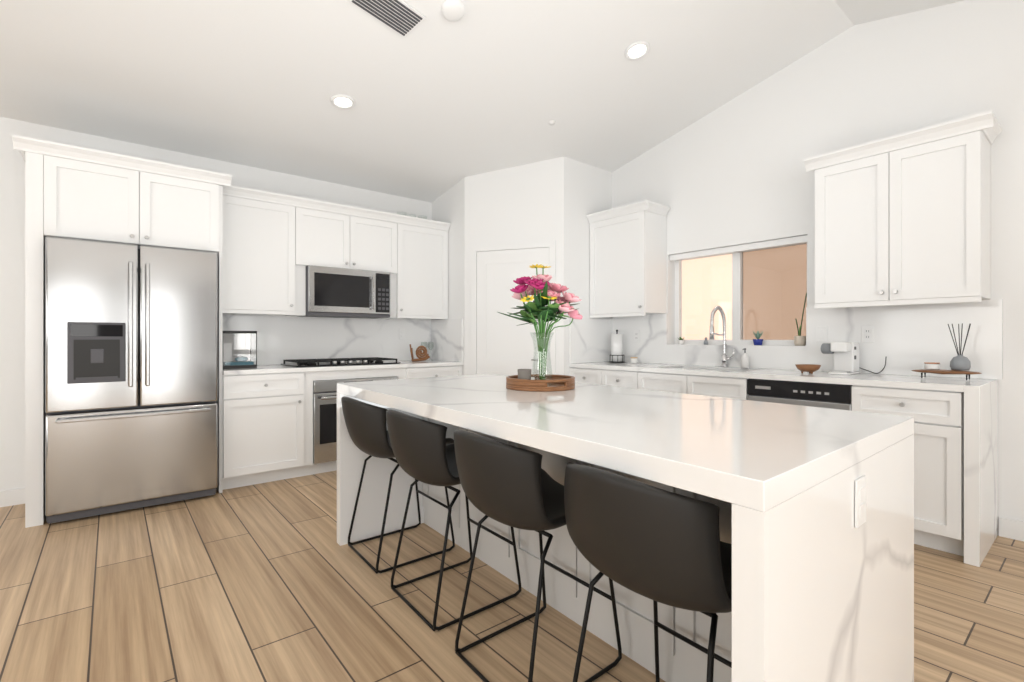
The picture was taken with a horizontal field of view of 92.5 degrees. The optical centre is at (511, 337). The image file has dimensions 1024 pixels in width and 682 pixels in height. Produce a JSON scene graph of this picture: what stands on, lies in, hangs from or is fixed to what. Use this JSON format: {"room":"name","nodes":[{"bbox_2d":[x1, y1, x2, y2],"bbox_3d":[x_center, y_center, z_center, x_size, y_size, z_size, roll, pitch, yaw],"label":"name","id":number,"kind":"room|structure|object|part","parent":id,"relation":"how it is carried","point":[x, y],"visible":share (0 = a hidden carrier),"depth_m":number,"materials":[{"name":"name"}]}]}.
{"room":"kitchen","nodes":[
{"label":"kitchen","id":0,"kind":"room"},
{"bbox_2d":[0,117,431,490],"bbox_3d":[-2.966,-0.190,3.892,7.980,2.700,0.120,0,0,-39],"label":"wall","id":1,"kind":"structure","parent":0,"point":[12,319],"depth_m":3.43,"materials":[{"name":"white paint"}]},
{"bbox_2d":[0,488,24,506],"bbox_3d":[-4.645,1.105,2.430,3.290,0.110,0.013,0,0,-39],"label":"baseboard","id":2,"kind":"structure","parent":1,"relation":"attached to","point":[11,497],"depth_m":3.39,"materials":[{"name":"white paint"}]},
{"bbox_2d":[40,150,151,248],"bbox_3d":[-2.904,-0.890,3.457,0.535,0.500,0.628,0,0,-39],"label":"upper cabinet","id":3,"kind":"object","parent":1,"relation":"attached to","point":[80,200],"depth_m":3.20,"materials":[{"name":"white paint"}]},
{"bbox_2d":[152,170,223,257],"bbox_3d":[-2.582,-0.890,3.720,0.535,0.500,0.628,0,0,-39],"label":"upper cabinet","id":4,"kind":"object","parent":1,"relation":"attached to","point":[188,214],"depth_m":3.53,"materials":[{"name":"white paint"}]},
{"bbox_2d":[218,194,303,313],"bbox_3d":[-2.193,-0.684,4.219,0.650,0.910,0.348,0,0,-39],"label":"upper cabinet","id":5,"kind":"object","parent":1,"relation":"attached to","point":[266,251],"depth_m":4.09,"materials":[{"name":"white paint"}]},
{"bbox_2d":[304,206,359,273],"bbox_3d":[-1.779,-0.890,4.558,0.540,0.500,0.348,0,0,-39],"label":"upper cabinet","id":6,"kind":"object","parent":1,"relation":"attached to","point":[332,239],"depth_m":4.45,"materials":[{"name":"white paint"}]},
{"bbox_2d":[296,265,389,318],"bbox_3d":[-1.578,-0.418,4.644,0.764,0.437,0.426,0,0,-39],"label":"microwave","id":7,"kind":"object","parent":6,"relation":"attached to","point":[334,292],"visible":1,"depth_m":4.49,"materials":[{"name":"grey metal"}]},
{"bbox_2d":[223,313,462,364],"bbox_3d":[-1.526,0.007,4.578,2.138,0.472,0.638,0,0,-39],"label":"backsplash","id":8,"kind":"structure","parent":1,"relation":"attached to","point":[280,338],"depth_m":4.82,"materials":[{"name":"stone"}]},
{"bbox_2d":[360,214,399,273],"bbox_3d":[-1.454,-0.890,4.824,0.540,0.500,0.348,0,0,-39],"label":"upper cabinet","id":9,"kind":"object","parent":1,"relation":"attached to","point":[379,240],"depth_m":4.75,"materials":[{"name":"white paint"}]},
{"bbox_2d":[389,222,448,317],"bbox_3d":[-1.042,-0.684,5.161,0.645,0.910,0.348,0,0,-39],"label":"upper cabinet","id":10,"kind":"object","parent":1,"relation":"attached to","point":[420,290],"depth_m":5.04,"materials":[{"name":"white paint"}]},
{"bbox_2d":[0,0,964,202],"bbox_3d":[-0.258,-1.707,0.584,7.980,1.258,8.670,0,0,-39],"label":"ceiling","id":11,"kind":"structure","parent":0,"point":[443,105],"depth_m":3.37,"materials":[{"name":"white paint"}]},
{"bbox_2d":[330,94,354,108],"bbox_3d":[-1.216,-1.697,3.525,0.170,0.030,0.170,0,0,-39],"label":"recessed light","id":12,"kind":"object","parent":11,"relation":"in","point":[340,101],"visible":0.98,"depth_m":3.52,"materials":[{"name":"white paint"}]},
{"bbox_2d":[347,0,425,37],"bbox_3d":[-0.704,-1.868,2.784,0.197,0.071,0.402,0,0,39],"label":"ceiling vent","id":13,"kind":"object","parent":11,"relation":"in","point":[402,18],"visible":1,"depth_m":2.81,"materials":[{"name":"white metal"}]},
{"bbox_2d":[441,0,464,21],"bbox_3d":[-0.342,-1.899,2.844,0.136,0.060,0.136,0,0,-39],"label":"smoke detector","id":14,"kind":"object","parent":11,"relation":"attached to","point":[453,10],"visible":0.96,"depth_m":2.82,"materials":[{"name":"white plastic"}]},
{"bbox_2d":[548,120,555,124],"bbox_3d":[0.333,-1.793,4.083,0.064,0.025,0.062,0,0,-39],"label":"sprinkler","id":15,"kind":"object","parent":11,"relation":"attached to","point":[551,122],"visible":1,"depth_m":4.07,"materials":[{"name":"white plastic"}]},
{"bbox_2d":[625,41,649,60],"bbox_3d":[0.865,-1.983,3.388,0.170,0.049,0.167,0,0,-39],"label":"recessed light","id":16,"kind":"object","parent":11,"relation":"in","point":[637,50],"visible":1,"depth_m":3.38,"materials":[{"name":"white paint"}]},
{"bbox_2d":[0,470,1023,681],"bbox_3d":[-0.258,1.200,0.584,7.980,0.080,8.670,0,0,-39],"label":"floor","id":17,"kind":"structure","parent":0,"point":[273,581],"depth_m":2.12,"materials":[{"name":"brown wood"}]},
{"bbox_2d":[45,237,217,523],"bbox_3d":[-2.688,0.270,3.513,0.910,1.780,0.753,0,0,-39],"label":"refrigerator","id":18,"kind":"object","parent":17,"relation":"on","point":[131,373],"visible":1,"depth_m":3.22,"materials":[{"name":"grey metal"}]},
{"bbox_2d":[216,370,315,492],"bbox_3d":[-2.102,0.721,4.113,0.657,0.880,0.628,0,0,-39],"label":"base cabinet","id":19,"kind":"object","parent":17,"relation":"on","point":[265,421],"depth_m":3.86,"materials":[{"name":"white paint"}]},
{"bbox_2d":[223,360,462,374],"bbox_3d":[-1.526,0.261,4.578,2.138,0.034,0.638,0,0,-39],"label":"countertop","id":20,"kind":"structure","parent":19,"relation":"on","point":[262,369],"depth_m":4.20,"materials":[{"name":"stone"}]},
{"bbox_2d":[223,331,256,368],"bbox_3d":[-2.239,0.093,3.995,0.245,0.300,0.220,0,0,-39],"label":"fish tank","id":21,"kind":"object","parent":20,"relation":"on","point":[238,362],"visible":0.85,"depth_m":3.98,"materials":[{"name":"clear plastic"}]},
{"bbox_2d":[281,357,400,366],"bbox_3d":[-1.578,0.220,4.549,0.940,0.046,0.500,0,0,-39],"label":"cooktop","id":22,"kind":"object","parent":20,"relation":"in","point":[334,362],"visible":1,"depth_m":4.44,"materials":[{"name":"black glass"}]},
{"bbox_2d":[409,344,429,361],"bbox_3d":[-0.971,0.154,5.142,0.238,0.181,0.039,0,0,-39],"label":"decor","id":23,"kind":"object","parent":20,"relation":"on","point":[423,356],"visible":1,"depth_m":5.13,"materials":[{"name":"brown wood"}]},
{"bbox_2d":[421,342,433,356],"bbox_3d":[-0.925,0.143,5.352,0.154,0.200,0.071,0,0,-39],"label":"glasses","id":24,"kind":"object","parent":20,"relation":"on","point":[423,343],"visible":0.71,"depth_m":5.36,"materials":[{"name":"clear glass"}]},
{"bbox_2d":[313,376,397,463],"bbox_3d":[-1.496,0.705,4.496,0.760,0.690,0.577,0,0,-39],"label":"oven","id":25,"kind":"object","parent":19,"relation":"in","point":[324,420],"visible":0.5,"depth_m":4.14,"materials":[{"name":"grey metal"}]},
{"bbox_2d":[341,396,454,573],"bbox_3d":[-0.646,0.730,2.680,0.557,0.856,0.488,0,0,-39],"label":"bar stool","id":26,"kind":"object","parent":17,"relation":"on","point":[366,426],"visible":0.65,"depth_m":2.45,"materials":[{"name":"black metal"}]},
{"bbox_3d":[-0.647,0.464,2.679,0.562,0.332,0.505,0,0,-39],"label":"seat","id":27,"kind":"part","parent":26,"relation":"part of","materials":[{"name":"black leather"}]},
{"bbox_2d":[376,365,461,378],"bbox_3d":[-0.947,0.721,5.058,0.629,0.880,0.628,0,0,-39],"label":"base cabinet","id":28,"kind":"object","parent":17,"relation":"on","point":[435,371],"depth_m":4.72,"materials":[{"name":"white paint"}]},
{"bbox_2d":[386,410,520,630],"bbox_3d":[-0.290,0.730,2.208,0.557,0.856,0.488,0,0,-39],"label":"bar stool","id":29,"kind":"object","parent":17,"relation":"on","point":[423,452],"visible":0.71,"depth_m":1.99,"materials":[{"name":"black metal"}]},
{"bbox_3d":[-0.291,0.464,2.208,0.562,0.332,0.505,0,0,-39],"label":"seat","id":30,"kind":"part","parent":29,"relation":"part of","materials":[{"name":"black leather"}]},
{"bbox_2d":[454,430,621,681],"bbox_3d":[0.059,0.730,1.745,0.558,0.856,0.488,0,0,-39],"label":"bar stool","id":31,"kind":"object","parent":17,"relation":"on","point":[511,485],"visible":0.79,"depth_m":1.53,"materials":[{"name":"black metal"}]},
{"bbox_3d":[0.058,0.464,1.744,0.562,0.332,0.505,0,0,-39],"label":"seat","id":32,"kind":"part","parent":31,"relation":"part of","materials":[{"name":"black leather"}]},
{"bbox_2d":[570,367,593,383],"bbox_3d":[0.942,0.721,4.729,0.628,0.880,0.450,0,0,-39],"label":"base cabinet","id":33,"kind":"object","parent":17,"relation":"on","point":[582,375],"depth_m":4.58,"materials":[{"name":"white paint"}]},
{"bbox_2d":[337,374,913,681],"bbox_3d":[0.151,0.708,2.182,1.203,0.905,2.406,0,0,-39],"label":"kitchen island","id":34,"kind":"object","parent":17,"relation":"on","point":[822,588],"visible":0.77,"depth_m":1.41,"materials":[{"name":"stone"}]},
{"bbox_2d":[506,374,574,391],"bbox_3d":[0.145,0.227,2.507,0.360,0.055,0.360,0,0,-39],"label":"round tray","id":35,"kind":"object","parent":34,"relation":"on","point":[557,382],"visible":0.96,"depth_m":2.37,"materials":[{"name":"brown wood"}]},
{"bbox_2d":[518,369,531,379],"bbox_3d":[0.063,0.199,2.451,0.072,0.085,0.072,0,0,-39],"label":"cup","id":36,"kind":"object","parent":35,"relation":"on","point":[524,373],"visible":0.48,"depth_m":2.42,"materials":[{"name":"grey ceramic"}]},
{"bbox_2d":[531,332,553,385],"bbox_3d":[0.155,0.106,2.528,0.132,0.270,0.132,0,0,-39],"label":"glass vase","id":37,"kind":"object","parent":35,"relation":"on","point":[550,369],"visible":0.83,"depth_m":2.50,"materials":[{"name":"clear glass"}]},
{"bbox_2d":[498,264,582,379],"bbox_3d":[0.164,-0.082,2.506,0.447,0.608,0.405,0,0,-39],"label":"bouquet","id":38,"kind":"object","parent":37,"relation":"in","point":[544,290],"visible":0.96,"depth_m":2.47,"materials":[{"name":"pink plant"}]},
{"bbox_2d":[855,475,865,527],"bbox_3d":[0.862,0.404,1.210,0.072,0.116,0.009,0,0,-39],"label":"outlet","id":39,"kind":"object","parent":34,"relation":"attached to","point":[860,501],"visible":1,"depth_m":1.20,"materials":[{"name":"white plastic"}]},
{"bbox_2d":[594,369,685,393],"bbox_3d":[1.170,0.721,4.451,0.628,0.880,0.510,0,0,-39],"label":"base cabinet","id":40,"kind":"object","parent":17,"relation":"on","point":[666,382],"depth_m":4.07,"materials":[{"name":"white paint"}]},
{"bbox_2d":[569,362,997,566],"bbox_3d":[1.704,0.702,3.790,0.638,0.916,2.868,0,0,-39],"label":"countertop","id":41,"kind":"structure","parent":40,"relation":"on","point":[980,465],"depth_m":2.69,"materials":[{"name":"stone"}]},
{"bbox_2d":[609,330,624,362],"bbox_3d":[1.045,0.080,4.877,0.150,0.326,0.150,0,0,-39],"label":"paper towel","id":42,"kind":"object","parent":41,"relation":"on","point":[617,355],"visible":0.98,"depth_m":4.83,"materials":[{"name":"white paper"}]},
{"bbox_2d":[630,357,637,363],"bbox_3d":[1.163,0.213,4.670,0.065,0.060,0.066,0,0,-39],"label":"jar","id":43,"kind":"object","parent":41,"relation":"on","point":[633,360],"visible":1,"depth_m":4.64,"materials":[{"name":"white ceramic"}]},
{"bbox_2d":[709,306,734,366],"bbox_3d":[1.727,-0.012,4.028,0.257,0.510,0.123,0,0,-39],"label":"faucet","id":44,"kind":"object","parent":41,"relation":"on","point":[725,358],"visible":0.98,"depth_m":4.08,"materials":[{"name":"silver metal"}]},
{"bbox_2d":[741,348,748,367],"bbox_3d":[1.870,0.163,3.936,0.065,0.160,0.059,0,0,-39],"label":"soap dispenser","id":45,"kind":"object","parent":41,"relation":"on","point":[744,360],"visible":1,"depth_m":3.92,"materials":[{"name":"white ceramic"}]},
{"bbox_2d":[795,364,820,373],"bbox_3d":[2.040,0.214,3.377,0.156,0.058,0.156,0,0,-39],"label":"bowl","id":46,"kind":"object","parent":41,"relation":"on","point":[809,368],"visible":1,"depth_m":3.33,"materials":[{"name":"brown wood"}]},
{"bbox_2d":[821,342,886,374],"bbox_3d":[2.293,0.136,3.307,0.243,0.215,0.334,0,0,-39],"label":"coffee machine","id":47,"kind":"object","parent":41,"relation":"on","point":[846,358],"visible":0.98,"depth_m":3.30,"materials":[{"name":"white plastic"}]},
{"bbox_2d":[911,369,981,379],"bbox_3d":[2.562,0.215,2.898,0.176,0.054,0.320,0,0,-39],"label":"tray","id":48,"kind":"object","parent":41,"relation":"on","point":[937,371],"visible":0.98,"depth_m":2.85,"materials":[{"name":"brown wood"}]},
{"bbox_2d":[924,362,939,368],"bbox_3d":[2.524,0.167,2.945,0.074,0.040,0.074,0,0,-39],"label":"candle jar","id":49,"kind":"object","parent":48,"relation":"on","point":[931,365],"visible":1,"depth_m":2.92,"materials":[{"name":"white ceramic"}]},
{"bbox_2d":[948,323,970,370],"bbox_3d":[2.603,0.052,2.855,0.102,0.271,0.104,0,0,-39],"label":"diffuser","id":50,"kind":"object","parent":48,"relation":"on","point":[959,361],"visible":0.98,"depth_m":2.83,"materials":[{"name":"grey ceramic"}]},
{"bbox_2d":[564,462,731,681],"bbox_3d":[0.403,0.730,1.290,0.558,0.856,0.488,0,0,-39],"label":"bar stool","id":51,"kind":"object","parent":17,"relation":"on","point":[656,545],"visible":0.9,"depth_m":1.07,"materials":[{"name":"black leather"}]},
{"bbox_3d":[0.402,0.464,1.289,0.562,0.332,0.505,0,0,-39],"label":"seat","id":52,"kind":"part","parent":51,"relation":"part of","materials":[{"name":"black leather"}]},
{"bbox_2d":[747,378,851,410],"bbox_3d":[2.037,0.667,3.332,0.643,0.770,0.614,0,0,-39],"label":"dishwasher","id":53,"kind":"object","parent":17,"relation":"on","point":[828,395],"visible":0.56,"depth_m":3.12,"materials":[{"name":"grey metal"}]},
{"bbox_2d":[852,385,963,555],"bbox_3d":[2.418,0.721,2.926,0.628,0.880,0.490,0,0,-39],"label":"base cabinet","id":54,"kind":"object","parent":17,"relation":"on","point":[938,416],"depth_m":2.64,"materials":[{"name":"white paint"}]},
{"bbox_2d":[432,157,611,375],"bbox_3d":[0.071,-0.297,5.305,1.250,2.915,1.540,0,0,-39],"label":"wall","id":55,"kind":"structure","parent":0,"point":[559,199],"depth_m":4.84,"materials":[{"name":"white paint"}]},
{"bbox_2d":[471,240,555,377],"bbox_3d":[0.001,0.115,4.815,0.476,2.090,0.760,0,0,-39],"label":"pantry door","id":56,"kind":"structure","parent":55,"relation":"in","point":[501,344],"depth_m":4.84,"materials":[{"name":"white paint"}]},
{"bbox_2d":[612,0,1023,534],"bbox_3d":[2.844,-0.533,3.045,0.180,3.386,8.550,0,0,-39],"label":"wall","id":57,"kind":"structure","parent":0,"point":[732,172],"depth_m":3.43,"materials":[{"name":"white paint"}]},
{"bbox_2d":[589,210,666,317],"bbox_3d":[1.113,-0.684,4.740,0.350,0.910,0.645,0,0,-39],"label":"upper cabinet","id":58,"kind":"object","parent":57,"relation":"attached to","point":[628,252],"depth_m":4.56,"materials":[{"name":"white paint"}]},
{"bbox_2d":[670,235,806,345],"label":"kitchen window","id":59,"kind":"structure","parent":57,"relation":"in","point":[737,270],"depth_m":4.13,"materials":[{"name":"glass"}]},
{"bbox_2d":[677,337,684,343],"bbox_3d":[1.570,0.024,4.549,0.068,0.070,0.069,0,0,-39],"label":"succulent plant","id":60,"kind":"object","parent":59,"relation":"on","point":[680,340],"visible":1,"depth_m":4.53,"materials":[{"name":"green plant"}]},
{"bbox_2d":[753,331,762,344],"bbox_3d":[2.012,-0.001,4.007,0.087,0.120,0.087,0,0,-39],"label":"potted plant","id":61,"kind":"object","parent":59,"relation":"on","point":[757,335],"visible":1,"depth_m":3.99,"materials":[{"name":"blue ceramic"}]},
{"bbox_2d":[794,293,806,345],"bbox_3d":[2.216,-0.141,3.758,0.080,0.401,0.093,0,0,-39],"label":"potted plant","id":62,"kind":"object","parent":59,"relation":"on","point":[799,340],"visible":1,"depth_m":3.74,"materials":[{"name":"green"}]},
{"bbox_2d":[569,299,1002,379],"bbox_3d":[1.710,0.007,3.783,0.638,0.472,2.888,0,0,-39],"label":"backsplash","id":63,"kind":"structure","parent":57,"relation":"attached to","point":[908,339],"depth_m":3.38,"materials":[{"name":"stone"}]},
{"bbox_2d":[634,330,639,341],"bbox_3d":[1.230,-0.020,4.833,0.009,0.116,0.072,0,0,-39],"label":"electrical outlet","id":64,"kind":"object","parent":63,"relation":"attached to","point":[636,335],"visible":1,"depth_m":4.83,"materials":[{"name":"white plastic"}]},
{"bbox_2d":[816,326,826,341],"bbox_3d":[2.260,-0.029,3.575,0.009,0.116,0.072,0,0,-39],"label":"light switch","id":65,"kind":"object","parent":63,"relation":"attached to","point":[821,333],"visible":1,"depth_m":3.57,"materials":[{"name":"white plastic"}]},
{"bbox_2d":[862,325,873,341],"bbox_3d":[2.438,-0.027,3.357,0.009,0.116,0.072,0,0,-39],"label":"electrical outlet","id":66,"kind":"object","parent":63,"relation":"attached to","point":[867,333],"visible":1,"depth_m":3.35,"materials":[{"name":"white plastic"}]},
{"bbox_2d":[810,154,877,307],"bbox_3d":[2.334,-0.684,3.248,0.350,0.910,0.470,0,0,-39],"label":"upper cabinet","id":67,"kind":"object","parent":57,"relation":"attached to","point":[844,192],"depth_m":3.19,"materials":[{"name":"white paint"}]},
{"bbox_2d":[874,126,993,305],"bbox_3d":[2.556,-0.684,2.977,0.350,0.910,0.470,0,0,-39],"label":"upper cabinet","id":68,"kind":"object","parent":57,"relation":"attached to","point":[910,225],"depth_m":2.85,"materials":[{"name":"white paint"}]},
{"bbox_2d":[999,517,1023,540],"bbox_3d":[4.129,1.105,1.322,0.013,0.110,4.015,0,0,-39],"label":"baseboard","id":69,"kind":"structure","parent":57,"relation":"attached to","point":[1011,528],"depth_m":2.83,"materials":[{"name":"white paint"}]}
]}

